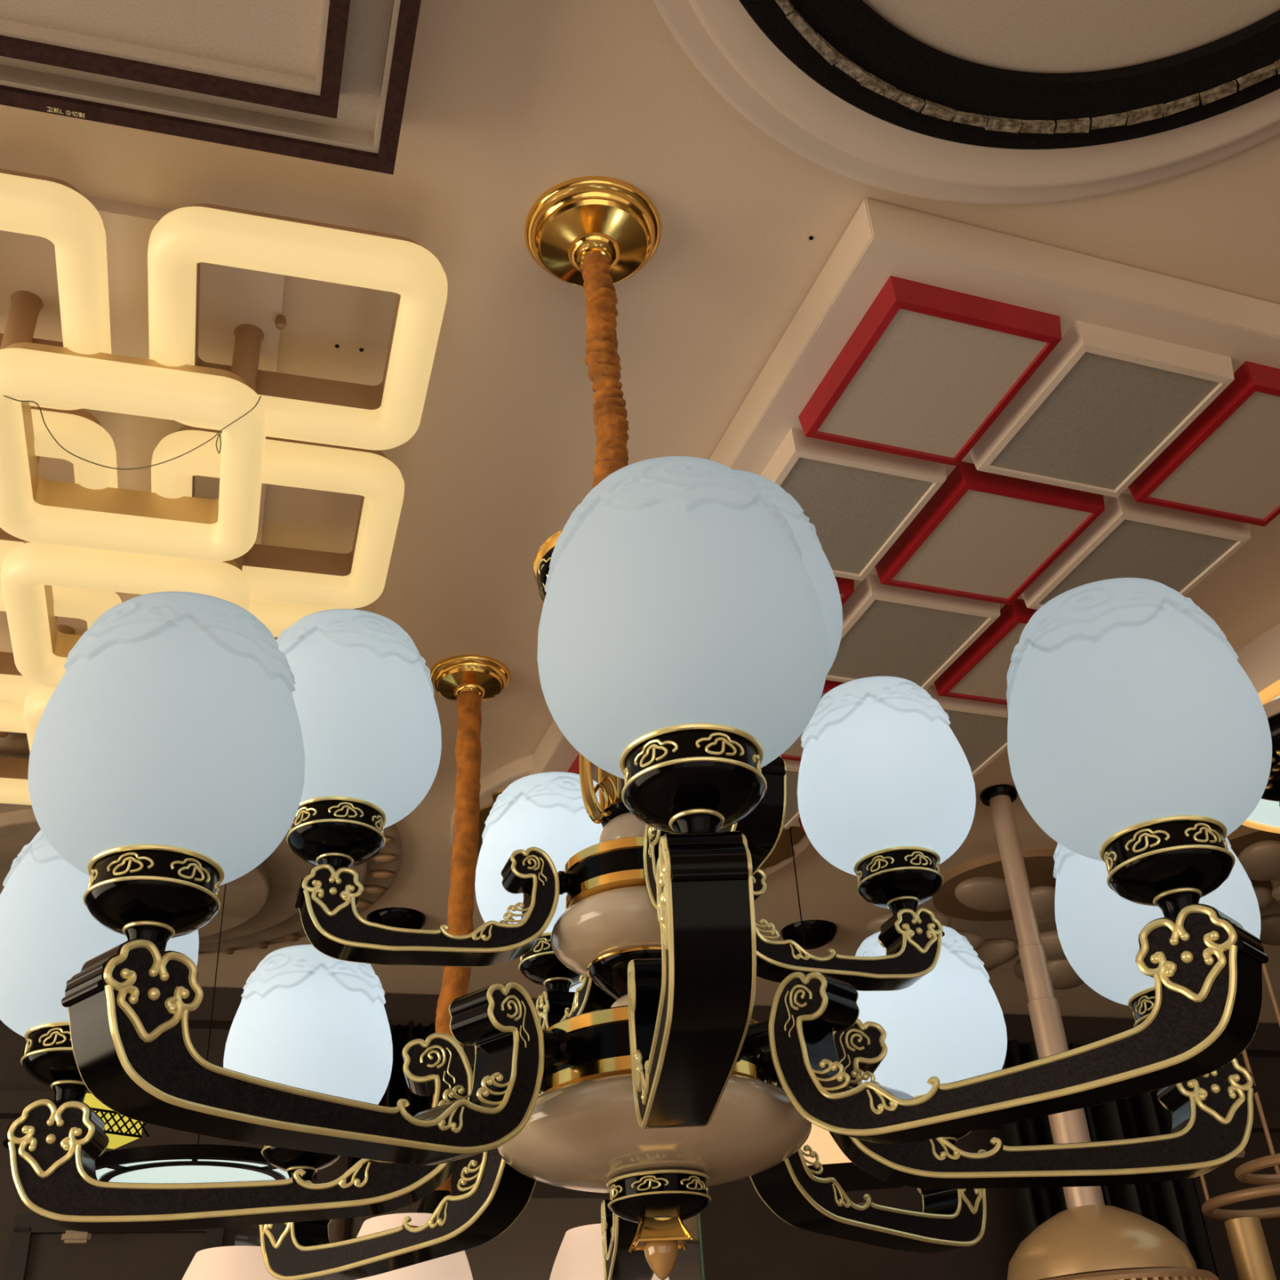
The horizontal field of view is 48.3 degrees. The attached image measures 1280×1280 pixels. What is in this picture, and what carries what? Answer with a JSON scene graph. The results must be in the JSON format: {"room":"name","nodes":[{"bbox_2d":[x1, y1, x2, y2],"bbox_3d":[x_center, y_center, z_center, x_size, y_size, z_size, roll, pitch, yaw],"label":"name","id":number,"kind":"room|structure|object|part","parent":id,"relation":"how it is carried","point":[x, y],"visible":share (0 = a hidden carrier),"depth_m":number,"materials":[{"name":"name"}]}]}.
{"room":"store","nodes":[
{"label":"store","id":0,"kind":"room"},
{"bbox_2d":[0,0,1279,1023],"bbox_3d":[0.245,-0.894,1.382,9.400,0.100,7.550,6,-34,-15],"label":"ceiling","id":1,"kind":"structure","parent":0,"point":[508,102],"depth_m":1.93,"materials":[{"name":"paint"}]},
{"bbox_2d":[0,731,30,759],"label":"ceiling lamp","id":2,"kind":"object","parent":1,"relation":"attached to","point":[12,744],"depth_m":2.80,"materials":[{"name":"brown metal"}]},
{"bbox_2d":[0,803,40,893],"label":"ceiling lamp","id":3,"kind":"object","parent":1,"relation":"attached to","point":[19,825],"depth_m":2.98,"materials":[{"name":"brown metal"}]},
{"bbox_2d":[83,1093,149,1149],"bbox_3d":[-1.186,0.799,3.213,0.197,0.633,0.124,25,-42,-38],"label":"lantern","id":4,"kind":"object","parent":1,"relation":"hanging from","point":[121,1130],"visible":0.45,"depth_m":3.04,"materials":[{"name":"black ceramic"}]},
{"bbox_2d":[94,883,316,1183],"bbox_3d":[-0.852,0.668,2.869,0.444,0.819,0.444,-4,-32,0],"label":"pendant lamp","id":5,"kind":"object","parent":1,"relation":"hanging from","point":[166,1163],"visible":0.41,"depth_m":2.53,"materials":[{"name":"black glass"}]},
{"bbox_2d":[0,0,421,174],"bbox_3d":[-0.568,-0.820,1.231,0.810,0.095,0.810,6,-34,-15],"label":"ceiling lamp","id":6,"kind":"object","parent":1,"relation":"attached to","point":[323,81],"visible":1,"depth_m":1.52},
{"bbox_2d":[0,0,324,79],"bbox_3d":[-0.567,-0.809,1.224,0.618,0.017,0.618,6,-34,-15],"label":"diffuser","id":7,"kind":"object","parent":6,"relation":"attached to","point":[270,39],"depth_m":1.49,"materials":[{"name":"white plastic"}]},
{"bbox_3d":[-0.566,-0.798,1.218,0.670,0.043,0.670,6,-34,-15],"label":"frame","id":8,"kind":"part","parent":6,"relation":"part of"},
{"bbox_2d":[0,168,447,804],"bbox_3d":[-0.790,-0.085,2.244,0.752,0.226,1.552,6,-34,-15],"label":"ceiling lamp","id":9,"kind":"object","parent":1,"relation":"attached to","point":[138,334],"depth_m":1.91,"materials":[{"name":"plastic"}]},
{"bbox_3d":[-1.038,-0.022,2.369,0.303,0.044,0.303,6,-34,-15],"label":"metal casing","id":10,"kind":"part","parent":9,"relation":"part of","materials":[{"name":"white metal"}]},
{"bbox_3d":[-1.144,0.190,2.692,0.303,0.044,0.303,6,-34,-15],"label":"metal casing","id":11,"kind":"part","parent":9,"relation":"part of","materials":[{"name":"metal"}]},
{"bbox_3d":[-0.794,-0.391,1.823,0.040,0.116,0.040,6,-34,-15],"label":"post","id":12,"kind":"part","parent":9,"relation":"part of","materials":[{"name":"brown metal"}]},
{"bbox_3d":[-0.825,-0.445,1.725,0.303,0.044,0.303,6,-34,-15],"label":"metal casing","id":13,"kind":"part","parent":9,"relation":"part of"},
{"bbox_3d":[-0.931,-0.234,2.047,0.303,0.044,0.303,6,-34,-15],"label":"metal casing","id":14,"kind":"part","parent":9,"relation":"part of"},
{"bbox_3d":[-1.007,0.033,2.468,0.040,0.116,0.040,6,-34,-15],"label":"post","id":15,"kind":"part","parent":9,"relation":"part of","materials":[{"name":"brown metal"}]},
{"bbox_3d":[-0.681,-0.257,1.897,0.303,0.044,0.303,6,-34,-15],"label":"metal casing","id":16,"kind":"part","parent":9,"relation":"part of","materials":[{"name":"white metal"}]},
{"bbox_3d":[-0.622,-0.258,1.785,0.309,0.010,0.134,0,-33,-5],"label":"loose wire","id":17,"kind":"part","parent":9,"relation":"part of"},
{"bbox_3d":[-0.788,-0.045,2.219,0.303,0.044,0.303,6,-34,-15],"label":"metal casing","id":18,"kind":"part","parent":9,"relation":"part of","materials":[{"name":"white metal"}]},
{"bbox_3d":[-0.796,-0.171,2.299,0.360,0.022,1.350,6,-34,-15],"label":"plate","id":19,"kind":"part","parent":9,"relation":"part of","materials":[{"name":"white plastic"}]},
{"bbox_3d":[-0.631,-0.152,2.217,0.040,0.116,0.040,6,-34,-15],"label":"post","id":20,"kind":"part","parent":9,"relation":"part of","materials":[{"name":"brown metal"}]},
{"bbox_3d":[-0.525,-0.364,1.895,0.040,0.116,0.040,6,-34,-15],"label":"post","id":21,"kind":"part","parent":9,"relation":"part of","materials":[{"name":"brown metal"}]},
{"bbox_3d":[-0.546,-0.195,2.149,0.303,0.044,0.303,6,-34,-15],"label":"metal casing","id":22,"kind":"part","parent":9,"relation":"part of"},
{"bbox_3d":[-0.440,-0.406,1.827,0.303,0.044,0.303,6,-34,-15],"label":"metal casing","id":23,"kind":"part","parent":9,"relation":"part of","materials":[{"name":"beige metal"}]},
{"bbox_2d":[182,1245,278,1279],"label":"chandelier","id":24,"kind":"object","parent":1,"relation":"hanging from","point":[231,1262],"depth_m":1.99,"materials":[{"name":"beige fabric"}]},
{"bbox_3d":[-0.572,0.963,2.001,0.186,0.190,0.186,-4,-32,0],"label":"lamp shade","id":25,"kind":"part","parent":24,"relation":"part of","materials":[{"name":"beige glass"}]},
{"bbox_2d":[198,828,315,954],"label":"ceiling lamp","id":26,"kind":"object","parent":1,"relation":"attached to","point":[261,910],"depth_m":3.43,"materials":[{"name":"brown metal"}]},
{"bbox_2d":[349,823,401,913],"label":"ceiling lamp","id":27,"kind":"object","parent":1,"relation":"attached to","point":[377,874],"depth_m":3.43,"materials":[{"name":"brown metal"}]},
{"bbox_2d":[366,906,426,929],"bbox_3d":[-0.641,0.753,3.748,0.156,0.045,0.156,-4,-32,0],"label":"ceiling lamp","id":28,"kind":"object","parent":1,"relation":"attached to","point":[395,917],"depth_m":3.70,"materials":[{"name":"black metal"}]},
{"bbox_2d":[356,1174,452,1237],"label":"chandelier","id":29,"kind":"object","parent":1,"relation":"hanging from","point":[428,1203],"depth_m":1.88,"materials":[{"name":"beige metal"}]},
{"bbox_2d":[355,1250,472,1279],"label":"chandelier","id":30,"kind":"object","parent":1,"relation":"hanging from","point":[455,1266],"depth_m":1.83,"materials":[{"name":"beige fabric"}]},
{"bbox_3d":[-0.309,0.867,1.879,0.186,0.190,0.186,-4,-32,0],"label":"lamp shade","id":31,"kind":"part","parent":30,"relation":"part of","materials":[{"name":"white glass"}]},
{"bbox_2d":[435,966,471,1038],"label":"chandelier","id":32,"kind":"object","parent":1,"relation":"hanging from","point":[455,980],"depth_m":2.39,"materials":[{"name":"orange fabric"}]},
{"bbox_2d":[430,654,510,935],"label":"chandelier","id":33,"kind":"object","parent":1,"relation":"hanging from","point":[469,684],"depth_m":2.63,"materials":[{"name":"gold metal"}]},
{"bbox_2d":[478,754,533,856],"bbox_3d":[-0.298,0.343,3.127,0.173,0.058,0.480,-4,-32,0],"label":"ceiling lamp","id":34,"kind":"object","parent":1,"relation":"attached to","point":[495,784],"depth_m":3.08,"materials":[{"name":"beige paint"}]},
{"bbox_2d":[549,1223,604,1279],"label":"chandelier","id":35,"kind":"object","parent":1,"relation":"hanging from","point":[580,1256],"depth_m":1.99,"materials":[{"name":"beige fabric"}]},
{"bbox_3d":[-0.043,0.936,2.015,0.186,0.190,0.186,-4,-32,0],"label":"lamp shade","id":36,"kind":"part","parent":35,"relation":"part of","materials":[{"name":"beige fabric"}]},
{"bbox_2d":[0,176,1271,1279],"bbox_3d":[-0.019,0.004,1.511,1.110,1.247,1.110,-13,-34,15],"label":"chandelier","id":37,"kind":"object","parent":1,"relation":"hanging from","point":[690,631],"visible":1,"depth_m":1.14,"materials":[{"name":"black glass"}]},
{"bbox_3d":[-0.500,0.270,1.308,0.186,0.192,0.186,-28,-39,33],"label":"lamp shade","id":38,"kind":"part","parent":37,"relation":"part of","materials":[{"name":"white glass"}]},
{"bbox_3d":[-0.335,0.078,1.022,0.186,0.192,0.186,7,-34,-16],"label":"lamp shade","id":39,"kind":"part","parent":37,"relation":"part of","materials":[{"name":"white glass"}]},
{"bbox_3d":[-0.310,0.421,1.225,0.444,0.146,0.043,-1,-32,-4],"label":"arm","id":40,"kind":"part","parent":37,"relation":"part of","materials":[{"name":"black metal"}]},
{"bbox_3d":[-0.374,0.458,1.617,0.186,0.192,0.186,7,-34,-16],"label":"lamp shade","id":41,"kind":"part","parent":37,"relation":"part of","materials":[{"name":"white glass"}]},
{"bbox_3d":[-0.204,0.298,1.042,0.043,0.146,0.444,-28,-39,33],"label":"arm","id":42,"kind":"part","parent":37,"relation":"part of","materials":[{"name":"black metal"}]},
{"bbox_3d":[-0.282,0.083,1.357,0.186,0.192,0.186,-10,-33,9],"label":"lamp shade","id":43,"kind":"part","parent":37,"relation":"part of","materials":[{"name":"white glass"}]},
{"bbox_3d":[-0.230,0.541,1.422,0.444,0.146,0.043,-28,-39,33],"label":"arm","id":44,"kind":"part","parent":37,"relation":"part of","materials":[{"name":"black metal"}]},
{"bbox_3d":[-0.181,0.239,1.293,0.254,0.108,0.036,7,-34,-17],"label":"arm","id":45,"kind":"part","parent":37,"relation":"part of","materials":[{"name":"black metal"}]},
{"bbox_3d":[-0.099,0.266,1.665,0.186,0.192,0.186,-18,-35,21],"label":"lamp shade","id":46,"kind":"part","parent":37,"relation":"part of","materials":[{"name":"white glass"}]},
{"bbox_3d":[-0.028,-0.070,1.558,0.176,0.125,0.176,-4,-32,0],"label":"dish","id":47,"kind":"part","parent":37,"relation":"part of","materials":[{"name":"metal"}]},
{"bbox_3d":[-0.030,0.531,1.768,0.186,0.192,0.186,-28,-39,33],"label":"lamp shade","id":48,"kind":"part","parent":37,"relation":"part of","materials":[{"name":"white glass"}]},
{"bbox_3d":[-0.060,0.360,1.497,0.036,0.108,0.254,7,-34,-17],"label":"arm","id":49,"kind":"part","parent":37,"relation":"part of","materials":[{"name":"black metal"}]},
{"bbox_3d":[-0.009,0.588,1.518,0.043,0.146,0.444,-1,-32,-4],"label":"arm","id":50,"kind":"part","parent":37,"relation":"part of","materials":[{"name":"metal"}]},
{"bbox_3d":[0.026,-0.007,0.927,0.186,0.192,0.186,-28,-39,33],"label":"lamp shade","id":51,"kind":"part","parent":37,"relation":"part of","materials":[{"name":"white glass"}]},
{"bbox_3d":[0.026,0.244,0.980,0.043,0.146,0.444,-1,-32,-4],"label":"arm","id":52,"kind":"part","parent":37,"relation":"part of","materials":[{"name":"black metal"}]},
{"bbox_3d":[0.056,0.162,1.198,0.036,0.108,0.254,7,-34,-17],"label":"arm","id":53,"kind":"part","parent":37,"relation":"part of","materials":[{"name":"black metal"}]},
{"bbox_3d":[0.076,-0.033,1.213,0.186,0.192,0.186,-18,-35,21],"label":"lamp shade","id":54,"kind":"part","parent":37,"relation":"part of","materials":[{"name":"white glass"}]},
{"bbox_3d":[0.178,0.284,1.402,0.254,0.108,0.036,7,-34,-17],"label":"arm","id":55,"kind":"part","parent":37,"relation":"part of","materials":[{"name":"black metal"}]},
{"bbox_3d":[0.221,0.533,1.457,0.043,0.146,0.444,-28,-39,33],"label":"arm","id":56,"kind":"part","parent":37,"relation":"part of","materials":[{"name":"black metal"}]},
{"bbox_3d":[0.259,0.151,1.521,0.186,0.192,0.186,-10,-33,9],"label":"lamp shade","id":57,"kind":"part","parent":37,"relation":"part of","materials":[{"name":"white glass"}]},
{"bbox_3d":[0.331,0.446,1.672,0.186,0.192,0.186,7,-34,-16],"label":"lamp shade","id":58,"kind":"part","parent":37,"relation":"part of","materials":[{"name":"white glass"}]},
{"bbox_3d":[0.247,0.290,1.077,0.444,0.146,0.043,-28,-39,33],"label":"arm","id":59,"kind":"part","parent":37,"relation":"part of","materials":[{"name":"black metal"}]},
{"bbox_3d":[0.328,0.410,1.274,0.444,0.146,0.043,-1,-32,-4],"label":"arm","id":60,"kind":"part","parent":37,"relation":"part of","materials":[{"name":"black metal"}]},
{"bbox_3d":[0.370,0.065,1.077,0.186,0.192,0.186,7,-34,-16],"label":"lamp shade","id":61,"kind":"part","parent":37,"relation":"part of","materials":[{"name":"white glass"}]},
{"bbox_3d":[0.497,0.253,1.386,0.186,0.192,0.186,-28,-39,33],"label":"lamp shade","id":62,"kind":"part","parent":37,"relation":"part of","materials":[{"name":"white glass"}]},
{"bbox_2d":[759,826,811,876],"bbox_3d":[0.344,0.480,3.409,0.117,0.058,0.283,-4,-32,0],"label":"ceiling lamp","id":63,"kind":"object","parent":1,"relation":"attached to","point":[782,855],"depth_m":3.44,"materials":[{"name":"beige paint"}]},
{"bbox_2d":[780,920,837,949],"bbox_3d":[0.476,0.835,3.994,0.160,0.045,0.160,-4,-32,0],"label":"ceiling lamp","id":64,"kind":"object","parent":1,"relation":"attached to","point":[817,933],"depth_m":3.95,"materials":[{"name":"black metal"}]},
{"bbox_2d":[759,826,902,1197],"bbox_3d":[0.370,0.751,3.120,0.300,0.826,0.240,-5,-32,1],"label":"pendant lamp","id":65,"kind":"object","parent":1,"relation":"hanging from","point":[835,1164],"visible":0.26,"depth_m":2.84,"materials":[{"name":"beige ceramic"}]},
{"bbox_3d":[0.388,1.024,2.947,0.300,0.163,0.240,-5,-32,1],"label":"lamp shade","id":66,"kind":"part","parent":65,"relation":"part of","materials":[{"name":"beige fabric"}]},
{"bbox_2d":[528,198,1279,831],"bbox_3d":[0.437,-0.036,2.555,0.884,0.113,1.614,8,-34,-18],"label":"ceiling lamp","id":67,"kind":"object","parent":1,"relation":"attached to","point":[974,428],"visible":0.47,"depth_m":2.08,"materials":[{"name":"beige paint"}]},
{"bbox_3d":[-0.011,0.277,2.934,0.256,0.040,0.282,8,-34,-18],"label":"red frame","id":68,"kind":"part","parent":67,"relation":"part of","materials":[{"name":"plastic"}]},
{"bbox_3d":[-0.010,0.287,2.928,0.223,0.009,0.249,8,-34,-18],"label":"diffuser panel","id":69,"kind":"part","parent":67,"relation":"part of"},
{"bbox_3d":[0.256,0.325,3.015,0.223,0.009,0.249,8,-34,-18],"label":"diffuser panel","id":70,"kind":"part","parent":67,"relation":"part of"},
{"bbox_3d":[0.255,0.315,3.021,0.256,0.040,0.282,8,-34,-18],"label":"white frame","id":71,"kind":"part","parent":67,"relation":"part of","materials":[{"name":"beige paint"}]},
{"bbox_3d":[0.520,0.353,3.108,0.256,0.040,0.282,8,-34,-18],"label":"red frame","id":72,"kind":"part","parent":67,"relation":"part of","materials":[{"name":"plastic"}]},
{"bbox_3d":[0.357,0.165,2.774,0.223,0.009,0.249,8,-34,-18],"label":"diffuser panel","id":73,"kind":"part","parent":67,"relation":"part of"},
{"bbox_3d":[0.357,0.156,2.780,0.256,0.040,0.282,8,-34,-18],"label":"red frame","id":74,"kind":"part","parent":67,"relation":"part of","materials":[{"name":"plastic"}]},
{"bbox_3d":[0.193,-0.042,2.453,0.256,0.040,0.282,8,-34,-18],"label":"red frame","id":75,"kind":"part","parent":67,"relation":"part of","materials":[{"name":"plastic"}]},
{"bbox_3d":[0.295,-0.201,2.212,0.256,0.040,0.282,8,-34,-18],"label":"white frame","id":76,"kind":"part","parent":67,"relation":"part of","materials":[{"name":"beige paint"}]},
{"bbox_3d":[0.295,-0.191,2.206,0.223,0.009,0.249,8,-34,-18],"label":"diffuser panel","id":77,"kind":"part","parent":67,"relation":"part of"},
{"bbox_3d":[0.459,0.006,2.534,0.223,0.009,0.249,8,-34,-18],"label":"diffuser panel","id":78,"kind":"part","parent":67,"relation":"part of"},
{"bbox_3d":[0.458,-0.004,2.540,0.256,0.040,0.282,8,-34,-18],"label":"white frame","id":79,"kind":"part","parent":67,"relation":"part of","materials":[{"name":"beige paint"}]},
{"bbox_3d":[0.396,-0.361,1.972,0.256,0.040,0.282,8,-34,-18],"label":"red frame","id":80,"kind":"part","parent":67,"relation":"part of","materials":[{"name":"plastic"}]},
{"bbox_3d":[0.397,-0.351,1.966,0.223,0.009,0.249,8,-34,-18],"label":"diffuser panel","id":81,"kind":"part","parent":67,"relation":"part of","materials":[{"name":"white plastic"}]},
{"bbox_3d":[0.622,0.193,2.868,0.256,0.040,0.282,8,-34,-18],"label":"white frame","id":82,"kind":"part","parent":67,"relation":"part of","materials":[{"name":"beige paint"}]},
{"bbox_3d":[0.623,0.203,2.862,0.223,0.009,0.249,8,-34,-18],"label":"diffuser panel","id":83,"kind":"part","parent":67,"relation":"part of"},
{"bbox_3d":[0.724,0.034,2.627,0.256,0.040,0.282,8,-34,-18],"label":"red frame","id":84,"kind":"part","parent":67,"relation":"part of","materials":[{"name":"plastic"}]},
{"bbox_3d":[0.725,0.043,2.621,0.223,0.009,0.249,8,-34,-18],"label":"diffuser panel","id":85,"kind":"part","parent":67,"relation":"part of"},
{"bbox_3d":[0.560,-0.163,2.300,0.256,0.040,0.282,8,-34,-18],"label":"red frame","id":86,"kind":"part","parent":67,"relation":"part of","materials":[{"name":"plastic"}]},
{"bbox_3d":[0.561,-0.154,2.293,0.223,0.009,0.249,8,-34,-18],"label":"diffuser panel","id":87,"kind":"part","parent":67,"relation":"part of","materials":[{"name":"white plastic"}]},
{"bbox_3d":[0.662,-0.323,2.059,0.256,0.040,0.282,8,-34,-18],"label":"white frame","id":88,"kind":"part","parent":67,"relation":"part of","materials":[{"name":"beige paint"}]},
{"bbox_3d":[0.662,-0.313,2.053,0.223,0.009,0.249,8,-34,-18],"label":"diffuser panel","id":89,"kind":"part","parent":67,"relation":"part of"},
{"bbox_3d":[0.826,-0.126,2.387,0.256,0.040,0.282,8,-34,-18],"label":"white frame","id":90,"kind":"part","parent":67,"relation":"part of","materials":[{"name":"beige paint"}]},
{"bbox_3d":[0.826,-0.116,2.381,0.223,0.009,0.249,8,-34,-18],"label":"diffuser panel","id":91,"kind":"part","parent":67,"relation":"part of","materials":[{"name":"white plastic"}]},
{"bbox_3d":[0.927,-0.285,2.146,0.256,0.040,0.282,8,-34,-18],"label":"red frame","id":92,"kind":"part","parent":67,"relation":"part of","materials":[{"name":"plastic"}]},
{"bbox_3d":[0.928,-0.276,2.140,0.223,0.009,0.249,8,-34,-18],"label":"diffuser panel","id":93,"kind":"part","parent":67,"relation":"part of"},
{"bbox_2d":[653,0,1279,204],"bbox_3d":[0.488,-0.821,1.374,1.044,0.060,1.044,-4,-32,0],"label":"ceiling lamp","id":94,"kind":"object","parent":1,"relation":"attached to","point":[995,102],"visible":1,"depth_m":1.63,"materials":[{"name":"beige paint"}]},
{"bbox_2d":[862,0,1279,73],"bbox_3d":[0.491,-0.843,1.322,0.732,0.012,0.732,-4,-32,0],"label":"diffuser","id":95,"kind":"object","parent":94,"relation":"attached to","point":[900,36],"depth_m":1.58,"materials":[{"name":"white plastic"}]},
{"bbox_2d":[928,853,1013,927],"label":"ceiling lamp","id":96,"kind":"object","parent":1,"relation":"attached to","point":[975,890],"depth_m":3.64,"materials":[{"name":"brown metal"}]},
{"bbox_3d":[1.001,0.711,3.756,0.440,0.150,0.440,-4,-32,0],"label":"plate","id":97,"kind":"part","parent":96,"relation":"part of","materials":[{"name":"brown metal"}]},
{"bbox_2d":[955,929,1019,972],"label":"ceiling lamp","id":98,"kind":"object","parent":1,"relation":"attached to","point":[993,953],"depth_m":3.72,"materials":[{"name":"brown metal"}]},
{"bbox_2d":[1022,848,1056,924],"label":"ceiling lamp","id":99,"kind":"object","parent":1,"relation":"attached to","point":[1039,864],"depth_m":3.61,"materials":[{"name":"brown metal"}]},
{"bbox_2d":[1039,928,1084,989],"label":"ceiling lamp","id":100,"kind":"object","parent":1,"relation":"attached to","point":[1063,976],"depth_m":3.74,"materials":[{"name":"brown metal"}]},
{"bbox_2d":[979,784,1218,1279],"bbox_3d":[0.867,0.874,2.986,0.426,1.235,0.426,-4,-32,0],"label":"lamp","id":101,"kind":"object","parent":1,"relation":"hanging from","point":[1091,1239],"visible":0.91,"depth_m":2.73,"materials":[{"name":"brown metal"}]},
{"bbox_2d":[1200,964,1279,1279],"bbox_3d":[1.235,0.900,2.930,0.280,1.380,0.280,-4,-32,0],"label":"pendant","id":102,"kind":"object","parent":1,"relation":"hanging from","point":[1252,1260],"visible":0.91,"depth_m":2.74,"materials":[{"name":"brown metal"}]},
{"bbox_2d":[1226,826,1279,945],"bbox_3d":[1.639,0.619,3.620,0.837,0.212,0.770,18,-38,-30],"label":"ceiling lamp","id":103,"kind":"object","parent":1,"relation":"attached to","point":[1258,851],"visible":0.27,"depth_m":3.57,"materials":[{"name":"brown metal"}]},
{"bbox_3d":[1.648,0.611,3.685,0.440,0.130,0.440,-4,-32,0],"label":"plate","id":104,"kind":"part","parent":103,"relation":"part of","materials":[{"name":"brown metal"}]},
{"bbox_2d":[1234,1048,1279,1184],"bbox_3d":[1.243,0.642,2.975,0.240,0.898,0.240,-4,-32,0],"label":"pendant","id":105,"kind":"object","parent":1,"relation":"hanging from","point":[1242,1174],"visible":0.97,"depth_m":2.81,"materials":[{"name":"brown metal"}]},
{"bbox_2d":[1235,623,1279,705],"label":"ceiling lamp","id":106,"kind":"object","parent":1,"relation":"attached to","point":[1258,660],"depth_m":2.76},
{"bbox_2d":[1241,798,1279,833],"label":"ceiling lamp","id":107,"kind":"object","parent":1,"relation":"attached to","point":[1265,816],"depth_m":3.20,"materials":[{"name":"white glass"}]},
{"bbox_2d":[1246,695,1279,827],"bbox_3d":[1.645,0.164,2.929,0.932,0.097,0.932,-4,-32,0],"label":"diffuser","id":108,"kind":"object","parent":107,"relation":"attached to","point":[1266,814],"depth_m":3.18,"materials":[{"name":"white glass"}]},
{"bbox_2d":[1261,697,1279,806],"bbox_3d":[1.316,0.144,2.787,0.381,0.267,0.380,-4,-32,0],"label":"lamp","id":109,"kind":"object","parent":1,"relation":"hanging from","point":[1272,708],"visible":0.18,"depth_m":2.66,"materials":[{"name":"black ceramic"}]},
{"bbox_2d":[0,1023,1279,1279],"bbox_3d":[-0.661,2.354,3.572,9.400,2.930,0.100,6,-34,-15],"label":"wall","id":110,"kind":"structure","parent":0,"point":[742,1238],"depth_m":4.22,"materials":[{"name":"brown paint"}]},
{"bbox_2d":[4,1213,223,1279],"bbox_3d":[-1.361,1.704,3.669,0.525,0.425,0.040,6,-34,-15],"label":"wall panel","id":111,"kind":"object","parent":110,"relation":"attached to","point":[37,1251],"visible":0.69,"depth_m":3.72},
{"bbox_2d":[61,1230,91,1244],"bbox_3d":[-1.442,1.527,3.647,0.070,0.030,0.030,6,-34,-15],"label":"wall light","id":112,"kind":"object","parent":111,"relation":"on","point":[70,1237],"visible":0.95,"depth_m":3.64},
{"bbox_2d":[343,1018,435,1239],"bbox_3d":[-0.641,1.919,3.618,0.259,1.910,0.106,6,-34,-15],"label":"drape","id":113,"kind":"object","parent":110,"relation":"hanging from","point":[397,1088],"visible":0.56,"depth_m":4.04,"materials":[{"name":"black fabric"}]},
{"bbox_2d":[0,986,1279,1057],"bbox_3d":[-0.716,1.116,4.256,9.200,0.095,0.080,6,-34,-15],"label":"trim","id":114,"kind":"structure","parent":110,"relation":"attached to","point":[402,1009],"depth_m":4.52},
{"bbox_2d":[0,1089,1279,1133],"bbox_3d":[-0.703,1.355,4.115,9.200,0.060,0.060,6,-34,-15],"label":"trim","id":115,"kind":"structure","parent":110,"relation":"attached to","point":[11,1102],"depth_m":3.85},
{"bbox_2d":[1001,1039,1219,1279],"bbox_3d":[1.478,2.133,4.177,0.638,1.910,0.106,6,-34,-15],"label":"drape","id":116,"kind":"object","parent":110,"relation":"hanging from","point":[1174,1205],"visible":0.25,"depth_m":4.47,"materials":[{"name":"black fabric"}]},
{"bbox_2d":[1234,1149,1245,1158],"bbox_3d":[1.954,1.662,4.679,0.050,0.070,0.030,6,-34,-15],"label":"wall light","id":117,"kind":"object","parent":110,"relation":"attached to","point":[1241,1155],"visible":0.24,"depth_m":4.66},
{"bbox_2d":[697,1213,704,1279],"bbox_3d":[-0.310,1.845,2.695,1.004,1.500,0.008,6,-34,-15],"label":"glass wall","id":118,"kind":"structure","parent":0,"point":[698,1215],"depth_m":3.17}
]}

